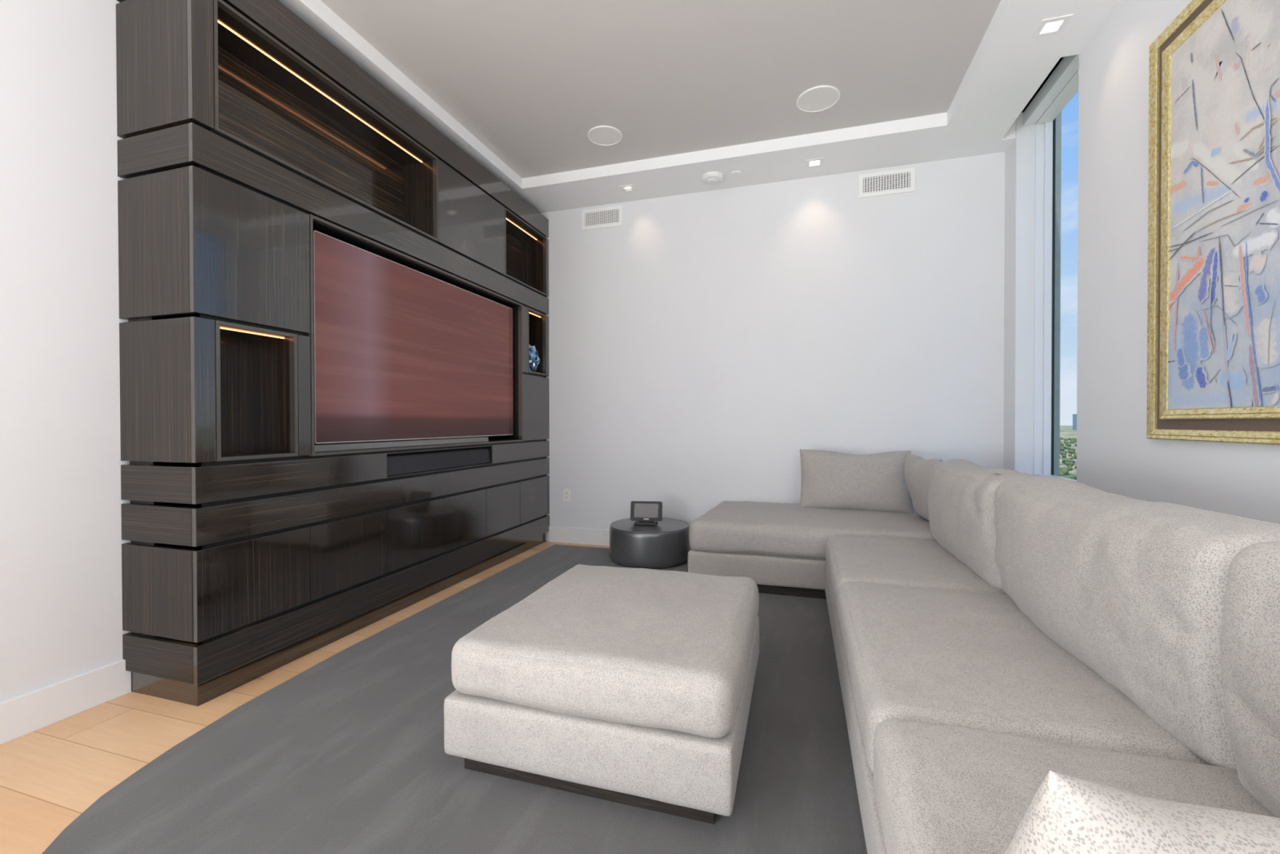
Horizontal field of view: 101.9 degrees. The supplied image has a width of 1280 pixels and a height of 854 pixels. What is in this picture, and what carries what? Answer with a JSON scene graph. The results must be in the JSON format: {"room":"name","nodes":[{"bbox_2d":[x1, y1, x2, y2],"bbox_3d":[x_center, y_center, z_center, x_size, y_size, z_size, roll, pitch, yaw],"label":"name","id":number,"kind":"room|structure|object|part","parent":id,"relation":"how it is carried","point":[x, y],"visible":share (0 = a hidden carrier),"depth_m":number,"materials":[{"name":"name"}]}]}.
{"room":"living room","nodes":[
{"label":"living room","id":0,"kind":"room"},
{"bbox_2d":[0,0,131,702],"bbox_3d":[-2.538,-0.554,0.951,0.150,3.300,8.652,0,1,17],"label":"wall","id":1,"kind":"structure","parent":0,"point":[61,541],"depth_m":1.93,"materials":[{"name":"white paint"}]},
{"bbox_2d":[0,659,131,744],"bbox_3d":[-2.881,1.040,-0.463,0.018,0.140,5.419,0,1,17],"label":"baseboard","id":2,"kind":"structure","parent":1,"relation":"attached to","point":[23,714],"depth_m":1.93,"materials":[{"name":"white wood"}]},
{"bbox_2d":[0,541,609,853],"bbox_3d":[-0.468,1.148,0.337,4.370,0.100,8.552,0,1,17],"label":"floor","id":3,"kind":"structure","parent":0,"point":[50,775],"depth_m":1.78,"materials":[{"name":"brown wood"}]},
{"bbox_2d":[115,0,549,706],"bbox_3d":[-1.474,-0.413,3.450,0.432,2.970,2.950,0,1,17],"label":"media cabinet","id":4,"kind":"object","parent":3,"relation":"on","point":[256,546],"visible":0.99,"depth_m":2.33,"materials":[{"name":"black wood"}]},
{"bbox_3d":[-1.913,-1.438,2.043,0.406,0.529,0.022,0,1,17],"label":"panel","id":5,"kind":"part","parent":4,"relation":"part of","materials":[{"name":"brown wood"}]},
{"bbox_3d":[-1.911,-0.142,2.055,0.406,0.558,0.022,0,1,17],"label":"panel","id":6,"kind":"part","parent":4,"relation":"part of","materials":[{"name":"brown wood"}]},
{"bbox_3d":[-1.913,-1.083,2.047,0.406,0.145,0.022,0,1,17],"label":"panel","id":7,"kind":"part","parent":4,"relation":"part of","materials":[{"name":"brown wood"}]},
{"bbox_3d":[-1.912,-0.716,2.050,0.406,0.556,0.022,0,1,17],"label":"panel","id":8,"kind":"part","parent":4,"relation":"part of","materials":[{"name":"brown wood"}]},
{"bbox_3d":[-1.910,0.224,2.058,0.406,0.141,0.022,0,1,17],"label":"panel","id":9,"kind":"part","parent":4,"relation":"part of","materials":[{"name":"brown wood"}]},
{"bbox_3d":[-1.910,0.385,2.060,0.406,0.146,0.022,0,1,17],"label":"panel","id":10,"kind":"part","parent":4,"relation":"part of","materials":[{"name":"brown wood"}]},
{"bbox_3d":[-1.909,0.651,2.062,0.406,0.352,0.022,0,1,17],"label":"panel","id":11,"kind":"part","parent":4,"relation":"part of","materials":[{"name":"brown wood"}]},
{"bbox_3d":[-1.909,0.917,2.064,0.406,0.146,0.022,0,1,17],"label":"panel","id":12,"kind":"part","parent":4,"relation":"part of","materials":[{"name":"brown wood"}]},
{"bbox_3d":[-1.637,-0.718,2.212,0.022,0.556,0.493,0,1,17],"label":"door","id":13,"kind":"part","parent":4,"relation":"part of","materials":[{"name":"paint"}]},
{"bbox_3d":[-1.636,0.649,2.220,0.022,0.352,0.481,0,1,17],"label":"door","id":14,"kind":"part","parent":4,"relation":"part of","materials":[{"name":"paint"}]},
{"bbox_3d":[-1.567,0.220,2.445,0.022,0.141,0.962,0,1,17],"label":"band panel","id":15,"kind":"part","parent":4,"relation":"part of","materials":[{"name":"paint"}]},
{"bbox_3d":[-1.496,0.645,2.681,0.022,0.352,0.479,0,1,17],"label":"door","id":16,"kind":"part","parent":4,"relation":"part of","materials":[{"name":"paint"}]},
{"bbox_3d":[-1.280,-1.097,3.385,0.022,0.145,2.950,0,1,17],"label":"band panel","id":17,"kind":"part","parent":4,"relation":"part of","materials":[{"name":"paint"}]},
{"bbox_3d":[-1.278,0.372,3.397,0.022,0.146,2.950,0,1,17],"label":"band panel","id":18,"kind":"part","parent":4,"relation":"part of","materials":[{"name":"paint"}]},
{"bbox_3d":[-1.277,0.904,3.402,0.022,0.146,2.950,0,1,17],"label":"band panel","id":19,"kind":"part","parent":4,"relation":"part of","materials":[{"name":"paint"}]},
{"bbox_3d":[-1.282,-1.815,3.378,0.022,0.166,2.950,0,1,17],"label":"band panel","id":20,"kind":"part","parent":4,"relation":"part of","materials":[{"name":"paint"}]},
{"bbox_2d":[312,230,513,444],"bbox_3d":[-1.417,-0.448,3.447,0.202,1.044,1.846,0,1,17],"label":"television","id":21,"kind":"object","parent":4,"relation":"attached to","point":[402,352],"visible":0.92,"depth_m":3.09,"materials":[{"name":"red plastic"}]},
{"bbox_3d":[-1.355,0.640,3.143,0.022,0.352,0.482,0,1,17],"label":"door","id":22,"kind":"part","parent":4,"relation":"part of","materials":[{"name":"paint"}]},
{"bbox_2d":[386,447,489,476],"bbox_3d":[-1.333,0.220,3.424,0.116,0.116,1.036,0,1,17],"label":"soundbar","id":23,"kind":"object","parent":4,"relation":"in","point":[406,463],"visible":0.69,"depth_m":3.32,"materials":[{"name":"black plastic"}]},
{"bbox_3d":[-1.215,0.636,3.605,0.022,0.352,0.481,0,1,17],"label":"door","id":24,"kind":"part","parent":4,"relation":"part of","materials":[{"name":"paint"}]},
{"bbox_3d":[-1.184,-1.454,3.700,0.022,0.529,0.787,0,1,17],"label":"door","id":25,"kind":"part","parent":4,"relation":"part of","materials":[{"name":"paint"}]},
{"bbox_3d":[-1.074,0.632,4.069,0.022,0.352,0.484,0,1,17],"label":"door","id":26,"kind":"part","parent":4,"relation":"part of","materials":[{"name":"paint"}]},
{"bbox_3d":[-0.985,0.202,4.359,0.022,0.141,0.938,0,1,17],"label":"band panel","id":27,"kind":"part","parent":4,"relation":"part of","materials":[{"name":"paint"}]},
{"bbox_3d":[-0.932,0.627,4.535,0.022,0.352,0.487,0,1,17],"label":"door","id":28,"kind":"part","parent":4,"relation":"part of","materials":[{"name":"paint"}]},
{"bbox_2d":[528,344,540,371],"bbox_3d":[-0.989,-0.615,4.654,0.153,0.262,0.198,0,1,17],"label":"sculpture","id":29,"kind":"object","parent":4,"relation":"in","point":[534,359],"visible":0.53,"depth_m":4.61,"materials":[{"name":"blue glass"}]},
{"bbox_3d":[-0.920,-0.167,4.572,0.022,0.560,0.484,0,1,17],"label":"door","id":30,"kind":"part","parent":4,"relation":"part of","materials":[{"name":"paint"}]},
{"bbox_2d":[41,544,867,853],"bbox_3d":[0.125,1.072,2.462,2.992,0.012,3.665,0,1,17],"label":"area rug","id":31,"kind":"object","parent":3,"relation":"on","point":[346,754],"visible":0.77,"depth_m":1.58,"materials":[{"name":"grey carpet"}]},
{"bbox_2d":[444,564,759,823],"bbox_3d":[-0.041,0.852,1.924,0.889,0.438,0.988,0,1,17],"label":"ottoman","id":32,"kind":"object","parent":31,"relation":"on","point":[628,686],"visible":1,"depth_m":1.50,"materials":[{"name":"grey fabric"}]},
{"bbox_2d":[451,564,759,737],"bbox_3d":[-0.041,0.738,1.923,0.886,0.210,0.987,0,1,17],"label":"seat cushion","id":33,"kind":"object","parent":32,"relation":"on","point":[594,651],"depth_m":1.54,"materials":[{"name":"grey fabric"}]},
{"bbox_2d":[609,517,689,568],"bbox_3d":[0.077,0.903,4.119,0.636,0.292,0.636,0,1,17],"label":"side table","id":34,"kind":"object","parent":31,"relation":"on","point":[666,544],"visible":0.81,"depth_m":3.86,"materials":[{"name":"grey leather"}]},
{"bbox_2d":[630,501,662,525],"bbox_3d":[0.047,0.670,4.042,0.248,0.175,0.099,0,1,7],"label":"tablet","id":35,"kind":"object","parent":34,"relation":"on","point":[643,513],"visible":1,"depth_m":4.05,"materials":[{"name":"black plastic"}]},
{"bbox_2d":[687,500,1275,853],"bbox_3d":[0.928,0.699,1.999,1.997,0.739,4.299,0,1,17],"label":"sectional sofa","id":36,"kind":"object","parent":31,"relation":"on","point":[958,707],"visible":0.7,"depth_m":1.27,"materials":[{"name":"grey fabric"}]},
{"bbox_2d":[688,500,934,559],"bbox_3d":[1.226,0.713,3.628,1.614,0.249,1.007,0,1,17],"label":"cushion","id":37,"kind":"object","parent":36,"relation":"on","point":[731,530],"depth_m":3.31,"materials":[{"name":"grey fabric"}]},
{"bbox_3d":[1.161,0.919,1.416,1.096,0.187,3.283,0,1,17],"label":"seat","id":38,"kind":"part","parent":36,"relation":"part of","materials":[{"name":"grey fabric"}]},
{"bbox_2d":[800,448,913,513],"bbox_3d":[1.560,0.389,3.780,0.764,0.440,0.242,0,1,20],"label":"cushion","id":39,"kind":"object","parent":36,"relation":"on","point":[876,482],"visible":0.9,"depth_m":3.70,"materials":[{"name":"grey fabric"}]},
{"bbox_2d":[825,534,1007,614],"bbox_3d":[1.371,0.734,2.544,0.843,0.221,0.976,0,1,17],"label":"seat cushion","id":40,"kind":"object","parent":36,"relation":"on","point":[919,562],"depth_m":2.39,"materials":[{"name":"grey fabric"}]},
{"bbox_2d":[904,453,942,519],"bbox_3d":[1.845,0.399,3.293,0.243,0.427,0.586,0,1,6],"label":"cushion","id":41,"kind":"object","parent":36,"relation":"on","point":[917,468],"visible":0.52,"depth_m":3.25,"materials":[{"name":"grey fabric"}]},
{"bbox_2d":[928,458,1033,590],"bbox_3d":[1.651,0.424,2.489,0.376,0.489,1.004,0,1,19],"label":"cushion","id":42,"kind":"object","parent":36,"relation":"on","point":[961,494],"visible":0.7,"depth_m":2.27,"materials":[{"name":"grey fabric"}]},
{"bbox_2d":[836,581,1209,773],"bbox_3d":[1.073,0.739,1.568,0.842,0.222,1.050,0,1,17],"label":"seat cushion","id":43,"kind":"object","parent":36,"relation":"on","point":[960,658],"depth_m":1.35,"materials":[{"name":"grey fabric"}]},
{"bbox_2d":[873,718,1275,853],"bbox_3d":[0.768,0.735,0.564,0.841,0.222,1.041,0,1,17],"label":"seat cushion","id":44,"kind":"object","parent":36,"relation":"on","point":[939,788],"depth_m":0.93,"materials":[{"name":"grey fabric"}]},
{"bbox_2d":[993,475,1279,769],"bbox_3d":[1.354,0.431,1.457,0.377,0.497,1.133,0,1,14],"label":"cushion","id":45,"kind":"object","parent":36,"relation":"on","point":[1134,589],"visible":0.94,"depth_m":1.16,"materials":[{"name":"grey fabric"}]},
{"bbox_2d":[1004,770,1279,853],"bbox_3d":[0.605,0.498,0.475,0.672,0.325,0.191,0,1,15],"label":"cushion","id":46,"kind":"object","parent":36,"relation":"on","point":[1066,814],"visible":1,"depth_m":0.49,"materials":[{"name":"grey fabric"}]},
{"bbox_2d":[1220,541,1279,817],"bbox_3d":[1.038,0.431,0.430,0.377,0.490,1.013,0,1,20],"label":"cushion","id":47,"kind":"object","parent":36,"relation":"on","point":[1250,633],"visible":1,"depth_m":0.85,"materials":[{"name":"grey fabric"}]},
{"bbox_2d":[320,0,1000,177],"bbox_3d":[-0.511,-2.058,0.477,3.162,0.060,7.093,0,1,17],"label":"ceiling","id":48,"kind":"structure","parent":0,"point":[530,80],"depth_m":2.93,"materials":[{"name":"beige paint"}]},
{"bbox_2d":[587,125,622,146],"bbox_3d":[-0.247,-2.053,3.664,0.244,0.009,0.244,0,1,17],"label":"ceiling speaker","id":49,"kind":"object","parent":48,"relation":"attached to","point":[606,135],"visible":1,"depth_m":3.66,"materials":[{"name":"white plastic"}]},
{"bbox_2d":[796,85,839,112],"bbox_3d":[1.116,-2.051,3.253,0.260,0.009,0.260,0,1,17],"label":"ceiling speaker","id":50,"kind":"object","parent":48,"relation":"attached to","point":[820,98],"visible":1,"depth_m":3.25,"materials":[{"name":"white plastic"}]},
{"bbox_2d":[541,151,1004,541],"bbox_3d":[0.710,-0.590,4.406,4.052,3.300,0.150,0,1,17],"label":"wall","id":51,"kind":"structure","parent":0,"point":[700,342],"depth_m":4.23,"materials":[{"name":"white paint"}]},
{"bbox_2d":[563,488,570,501],"bbox_3d":[-0.671,0.624,4.756,0.070,0.114,0.007,0,1,17],"label":"wall outlet","id":52,"kind":"object","parent":51,"relation":"attached to","point":[566,492],"visible":1,"depth_m":4.75,"materials":[{"name":"white plastic"}]},
{"bbox_2d":[582,204,622,230],"bbox_3d":[-0.340,-1.865,4.631,0.385,0.178,0.008,0,1,17],"label":"air vent","id":53,"kind":"object","parent":51,"relation":"in","point":[609,216],"visible":1,"depth_m":4.63,"materials":[{"name":"white plastic"}]},
{"bbox_2d":[585,208,618,226],"bbox_3d":[-0.341,-1.865,4.630,0.325,0.118,0.006,0,1,17],"label":"grille","id":54,"kind":"object","parent":53,"relation":"attached to","point":[593,217],"depth_m":4.63,"materials":[{"name":"white plastic"}]},
{"bbox_2d":[549,526,691,550],"bbox_3d":[0.894,0.991,4.277,3.622,0.140,0.018,0,1,17],"label":"baseboard","id":55,"kind":"structure","parent":51,"relation":"attached to","point":[557,534],"depth_m":4.71,"materials":[{"name":"white wood"}]},
{"bbox_2d":[858,167,915,198],"bbox_3d":[1.877,-1.860,3.956,0.390,0.178,0.008,0,1,17],"label":"air vent","id":56,"kind":"object","parent":51,"relation":"in","point":[900,180],"visible":1,"depth_m":3.95,"materials":[{"name":"white plastic"}]},
{"bbox_2d":[862,172,910,193],"bbox_3d":[1.877,-1.860,3.956,0.330,0.118,0.006,0,1,17],"label":"grille","id":57,"kind":"object","parent":56,"relation":"attached to","point":[881,182],"depth_m":3.95,"materials":[{"name":"white plastic"}]},
{"bbox_2d":[1003,0,1279,524],"bbox_3d":[1.515,-0.550,-0.282,0.218,3.300,8.652,0,1,17],"label":"wall","id":58,"kind":"structure","parent":0,"point":[1115,455],"depth_m":2.44,"materials":[{"name":"white paint"}]},
{"bbox_2d":[278,0,1120,213],"bbox_3d":[-0.473,-2.072,0.308,4.172,0.260,8.352,0,1,17],"label":"ceiling","id":59,"kind":"structure","parent":58,"relation":"attached to","point":[1008,67],"depth_m":3.54,"materials":[{"name":"white paint"}]},
{"bbox_2d":[618,184,637,193],"bbox_3d":[-0.094,-1.971,4.306,0.124,0.036,0.124,0,1,17],"label":"recessed light","id":60,"kind":"object","parent":59,"relation":"attached to","point":[626,190],"visible":1,"depth_m":4.29,"materials":[{"name":"white plastic"}]},
{"bbox_2d":[701,171,724,185],"bbox_3d":[0.574,-1.954,4.106,0.180,0.046,0.180,0,1,17],"label":"smoke detector","id":61,"kind":"object","parent":59,"relation":"attached to","point":[712,178],"visible":1,"depth_m":4.06,"materials":[{"name":"white plastic"}]},
{"bbox_2d":[731,170,741,176],"bbox_3d":[0.750,-1.973,4.045,0.080,0.008,0.080,0,1,17],"label":"sprinkler cover","id":62,"kind":"object","parent":59,"relation":"attached to","point":[736,173],"visible":1,"depth_m":4.03,"materials":[{"name":"white paint"}]},
{"bbox_2d":[805,157,823,168],"bbox_3d":[1.307,-1.975,3.885,0.124,0.004,0.124,0,1,17],"label":"recessed light","id":63,"kind":"object","parent":59,"relation":"attached to","point":[815,162],"visible":1,"depth_m":3.88,"materials":[{"name":"white plastic"}]},
{"bbox_2d":[1031,13,1073,39],"bbox_3d":[2.021,-1.964,2.550,0.124,0.004,0.124,0,1,17],"label":"recessed light","id":64,"kind":"object","parent":59,"relation":"attached to","point":[1052,26],"visible":1,"depth_m":2.55,"materials":[{"name":"white plastic"}]},
{"bbox_2d":[1022,54,1079,481],"bbox_3d":[2.550,-0.885,3.122,0.216,2.495,0.823,0,1,17],"label":"window","id":65,"kind":"structure","parent":58,"relation":"in","point":[1062,85],"depth_m":3.48,"materials":[{"name":"white"}]},
{"bbox_2d":[1053,111,1061,476],"bbox_3d":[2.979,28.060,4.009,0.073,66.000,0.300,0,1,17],"label":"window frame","id":66,"kind":"structure","parent":65,"relation":"attached to","point":[1058,119],"depth_m":3.60,"materials":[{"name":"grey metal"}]},
{"bbox_2d":[1146,0,1279,444],"bbox_3d":[1.897,-0.758,1.405,0.034,1.627,1.565,0,1,17],"label":"framed painting","id":67,"kind":"object","parent":58,"relation":"attached to","point":[1213,318],"visible":1,"depth_m":1.81,"materials":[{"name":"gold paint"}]},
{"label":"outside","id":68,"kind":"structure","parent":0,"visible":0},
{"bbox_2d":[1059,425,1076,475],"bbox_3d":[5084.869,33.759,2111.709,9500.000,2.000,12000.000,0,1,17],"label":"terrain","id":69,"kind":"structure","parent":68,"point":[1065,431],"depth_m":1930.22,"materials":[{"name":"green plant"}]},
{"bbox_2d":[1059,437,1076,479],"bbox_3d":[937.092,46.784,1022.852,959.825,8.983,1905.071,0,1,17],"label":"canopy","id":70,"kind":"object","parent":69,"relation":"on","point":[1064,471],"visible":0.16,"depth_m":825.73,"materials":[{"name":"green plant"}]},
{"bbox_2d":[1072,413,1076,429],"bbox_3d":[3247.186,-38.469,3874.780,21.588,118.272,26.000,0,1,17],"label":"building","id":71,"kind":"structure","parent":69,"relation":"on","point":[1074,415],"depth_m":3865.03,"materials":[{"name":"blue glass"}]}
]}

